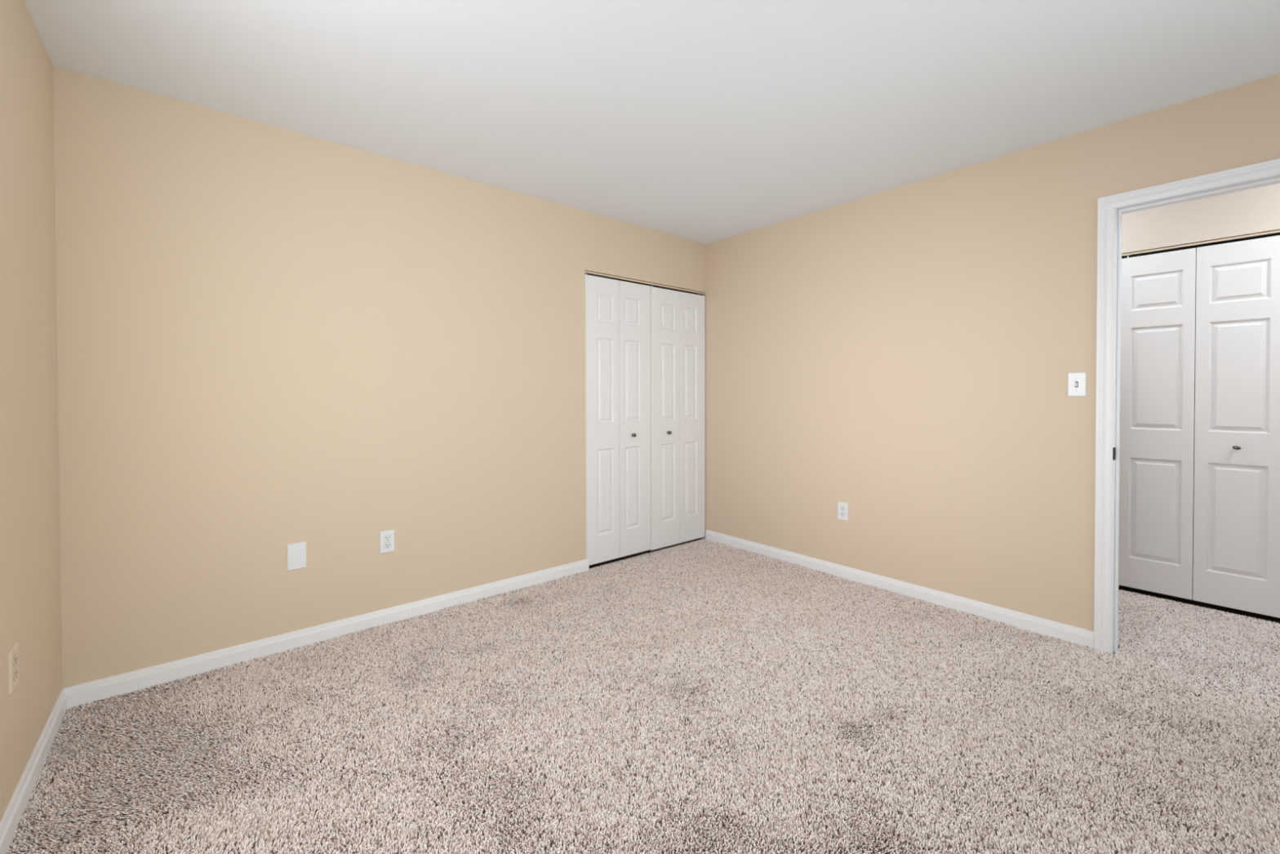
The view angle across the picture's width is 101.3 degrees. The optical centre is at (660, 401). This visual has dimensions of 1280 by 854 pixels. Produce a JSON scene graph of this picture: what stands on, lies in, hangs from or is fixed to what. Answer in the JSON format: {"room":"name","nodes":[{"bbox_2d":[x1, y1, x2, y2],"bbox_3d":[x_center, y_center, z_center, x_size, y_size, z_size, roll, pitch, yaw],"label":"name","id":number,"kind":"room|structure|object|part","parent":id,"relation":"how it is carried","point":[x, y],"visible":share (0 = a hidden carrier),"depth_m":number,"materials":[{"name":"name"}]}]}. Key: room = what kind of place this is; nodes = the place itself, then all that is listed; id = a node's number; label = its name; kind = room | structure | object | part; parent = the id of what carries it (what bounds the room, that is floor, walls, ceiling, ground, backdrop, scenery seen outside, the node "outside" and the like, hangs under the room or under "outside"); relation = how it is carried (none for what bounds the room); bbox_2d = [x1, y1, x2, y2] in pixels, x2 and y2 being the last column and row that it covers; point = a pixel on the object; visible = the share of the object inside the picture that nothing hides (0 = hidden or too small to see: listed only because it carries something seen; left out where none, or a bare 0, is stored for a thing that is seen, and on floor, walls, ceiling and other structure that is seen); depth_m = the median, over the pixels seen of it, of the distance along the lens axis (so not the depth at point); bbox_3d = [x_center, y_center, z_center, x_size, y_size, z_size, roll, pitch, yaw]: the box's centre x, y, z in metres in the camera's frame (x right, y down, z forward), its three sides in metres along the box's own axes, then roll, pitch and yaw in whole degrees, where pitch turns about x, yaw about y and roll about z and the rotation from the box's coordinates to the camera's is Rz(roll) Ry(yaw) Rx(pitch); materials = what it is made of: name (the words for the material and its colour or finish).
{"room":"empty bedroom","nodes":[
{"label":"empty bedroom","id":0,"kind":"room"},
{"bbox_2d":[0,0,62,821],"bbox_3d":[-0.880,-0.022,0.302,0.115,2.456,4.415,-1,1,-41],"label":"wall","id":1,"kind":"structure","parent":0,"point":[30,587],"depth_m":1.63,"materials":[{"name":"beige paint"}]},
{"bbox_2d":[8,642,18,693],"bbox_3d":[-1.831,0.753,1.484,0.008,0.116,0.080,-1,1,-41],"label":"power outlet","id":2,"kind":"object","parent":1,"relation":"attached to","point":[13,654],"visible":1,"depth_m":1.47,"materials":[{"name":"beige plastic"}]},
{"bbox_2d":[13,667,17,680],"bbox_3d":[-1.829,0.773,1.486,0.003,0.030,0.036,-1,1,-41],"label":"socket","id":3,"kind":"object","parent":2,"relation":"attached to","point":[15,669],"depth_m":1.48,"materials":[{"name":"beige plastic"}]},
{"bbox_2d":[13,653,17,666],"bbox_3d":[-1.829,0.734,1.485,0.003,0.030,0.036,-1,1,-41],"label":"socket","id":4,"kind":"object","parent":2,"relation":"attached to","point":[15,655],"depth_m":1.48,"materials":[{"name":"beige plastic"}]},
{"bbox_2d":[0,688,66,853],"bbox_3d":[-0.868,1.161,0.402,0.014,0.088,4.300,-1,1,-41],"label":"baseboard","id":5,"kind":"structure","parent":1,"relation":"attached to","point":[11,819],"depth_m":1.59,"materials":[{"name":"white paint"}]},
{"bbox_2d":[53,66,706,688],"bbox_3d":[-1.040,-0.056,3.181,3.682,2.456,0.115,-1,1,-41],"label":"wall","id":6,"kind":"structure","parent":0,"point":[270,338],"depth_m":2.48,"materials":[{"name":"beige paint"}]},
{"bbox_2d":[287,541,306,570],"bbox_3d":[-1.734,0.738,2.497,0.076,0.124,0.006,-1,1,-41],"label":"blank wall plate","id":7,"kind":"object","parent":6,"relation":"attached to","point":[297,552],"visible":1,"depth_m":2.49,"materials":[{"name":"white plastic"}]},
{"bbox_2d":[63,558,589,708],"bbox_3d":[-1.393,1.133,2.796,2.393,0.088,0.014,-1,1,-41],"label":"baseboard","id":8,"kind":"structure","parent":6,"relation":"attached to","point":[87,692],"depth_m":2.47,"materials":[{"name":"white paint"}]},
{"bbox_2d":[379,529,394,553],"bbox_3d":[-1.439,0.738,2.756,0.070,0.114,0.008,-1,1,-41],"label":"power outlet","id":9,"kind":"object","parent":6,"relation":"attached to","point":[386,537],"visible":1,"depth_m":2.75,"materials":[{"name":"white plastic"}]},
{"bbox_2d":[383,542,391,548],"bbox_3d":[-1.437,0.757,2.755,0.034,0.029,0.002,-1,1,-41],"label":"socket","id":10,"kind":"object","parent":9,"relation":"attached to","point":[386,544],"depth_m":2.75,"materials":[{"name":"white plastic"}]},
{"bbox_2d":[383,534,391,541],"bbox_3d":[-1.437,0.718,2.754,0.034,0.029,0.002,-1,1,-41],"label":"socket","id":11,"kind":"object","parent":9,"relation":"attached to","point":[386,537],"depth_m":2.75,"materials":[{"name":"white plastic"}]},
{"bbox_2d":[585,271,706,294],"bbox_3d":[-0.087,-0.889,3.972,1.186,0.015,0.046,-1,1,-41],"label":"door track","id":12,"kind":"object","parent":6,"relation":"attached to","point":[587,272],"visible":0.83,"depth_m":3.90,"materials":[{"name":"white metal"}]},
{"bbox_2d":[585,272,650,564],"bbox_3d":[-0.301,0.122,3.776,0.585,2.011,0.070,-1,1,-41],"label":"door","id":13,"kind":"structure","parent":12,"relation":"hanging from","point":[618,313],"depth_m":3.76,"materials":[{"name":"white paint"}]},
{"bbox_2d":[649,284,705,550],"bbox_3d":[0.142,0.122,4.167,0.589,2.017,0.070,-1,1,-41],"label":"door","id":14,"kind":"structure","parent":12,"relation":"hanging from","point":[677,318],"depth_m":4.15,"materials":[{"name":"white paint"}]},
{"bbox_2d":[13,537,1279,853],"bbox_3d":[1.080,1.231,2.154,5.482,0.100,5.750,-1,1,-41],"label":"floor","id":15,"kind":"structure","parent":0,"point":[1142,592],"depth_m":1.65,"materials":[{"name":"brown"}]},
{"bbox_2d":[6,538,1279,853],"bbox_3d":[0.854,1.175,1.946,4.635,0.018,4.308,-1,1,-41],"label":"carpet","id":16,"kind":"structure","parent":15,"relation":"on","point":[1163,642],"depth_m":1.84,"materials":[{"name":"beige carpet"}]},
{"bbox_2d":[23,0,1279,244],"bbox_3d":[1.076,-1.325,2.124,5.482,0.100,5.750,-1,1,-41],"label":"ceiling","id":17,"kind":"structure","parent":0,"point":[706,122],"depth_m":2.04,"materials":[{"name":"white paint"}]},
{"bbox_2d":[653,73,1279,631],"bbox_3d":[1.827,-0.056,2.800,0.115,2.456,5.750,-1,1,-41],"label":"wall","id":18,"kind":"structure","parent":0,"point":[904,356],"depth_m":2.97,"materials":[{"name":"beige paint"}]},
{"bbox_2d":[837,502,848,520],"bbox_3d":[1.192,0.722,3.438,0.008,0.114,0.070,-1,1,-41],"label":"power outlet","id":19,"kind":"object","parent":18,"relation":"attached to","point":[842,508],"visible":1,"depth_m":3.43,"materials":[{"name":"white plastic"}]},
{"bbox_2d":[840,511,844,516],"bbox_3d":[1.190,0.741,3.436,0.002,0.029,0.034,-1,1,-41],"label":"socket","id":20,"kind":"object","parent":19,"relation":"attached to","point":[842,513],"depth_m":3.44,"materials":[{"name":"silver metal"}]},
{"bbox_2d":[705,529,1093,648],"bbox_3d":[1.209,1.122,3.419,0.014,0.088,2.522,-1,1,-41],"label":"baseboard","id":21,"kind":"structure","parent":18,"relation":"attached to","point":[1059,630],"depth_m":3.04,"materials":[{"name":"white paint"}]},
{"bbox_2d":[1067,372,1086,396],"bbox_3d":[1.992,-0.081,2.512,0.017,0.114,0.070,-1,1,-41],"label":"light switch","id":22,"kind":"object","parent":18,"relation":"attached to","point":[1077,381],"visible":1,"depth_m":2.51,"materials":[{"name":"white plastic"}]},
{"bbox_2d":[1093,158,1279,653],"bbox_3d":[2.385,0.118,2.168,0.149,2.122,0.891,-1,1,-41],"label":"door frame","id":23,"kind":"structure","parent":18,"relation":"attached to","point":[1107,206],"depth_m":2.43,"materials":[{"name":"white paint"}]},
{"bbox_3d":[2.099,0.241,2.426,0.036,0.058,0.004,-1,1,-41],"label":"strike plate","id":24,"kind":"part","parent":23,"relation":"part of","materials":[{"name":"grey metal"}]},
{"bbox_2d":[1118,182,1279,587],"bbox_3d":[3.127,-0.059,2.913,0.115,2.456,3.400,-1,1,-41],"label":"wall","id":25,"kind":"structure","parent":0,"point":[1255,211],"depth_m":2.93,"materials":[{"name":"beige paint"}]},
{"bbox_2d":[1121,230,1279,256],"bbox_3d":[3.031,-0.889,2.963,0.046,0.015,0.656,-1,1,-41],"label":"door track","id":26,"kind":"object","parent":25,"relation":"attached to","point":[1277,231],"visible":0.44,"depth_m":2.93,"materials":[{"name":"white metal"}]},
{"bbox_2d":[1118,235,1279,617],"bbox_3d":[3.016,0.123,2.963,0.070,2.007,0.648,-1,1,-41],"label":"door","id":27,"kind":"structure","parent":26,"relation":"hanging from","point":[1230,451],"depth_m":2.93,"materials":[{"name":"white paint"}]},
{"bbox_3d":[3.108,0.250,2.830,0.029,0.021,0.032,-1,1,-41],"label":"knob","id":28,"kind":"part","parent":27,"relation":"part of","materials":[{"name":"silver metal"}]},
{"bbox_2d":[1122,233,1279,577],"bbox_3d":[3.015,-0.058,2.813,1.685,2.456,3.600,-1,1,-41],"label":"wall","id":29,"kind":"structure","parent":0,"point":[1277,234],"depth_m":3.44,"materials":[{"name":"beige paint"}]}
]}

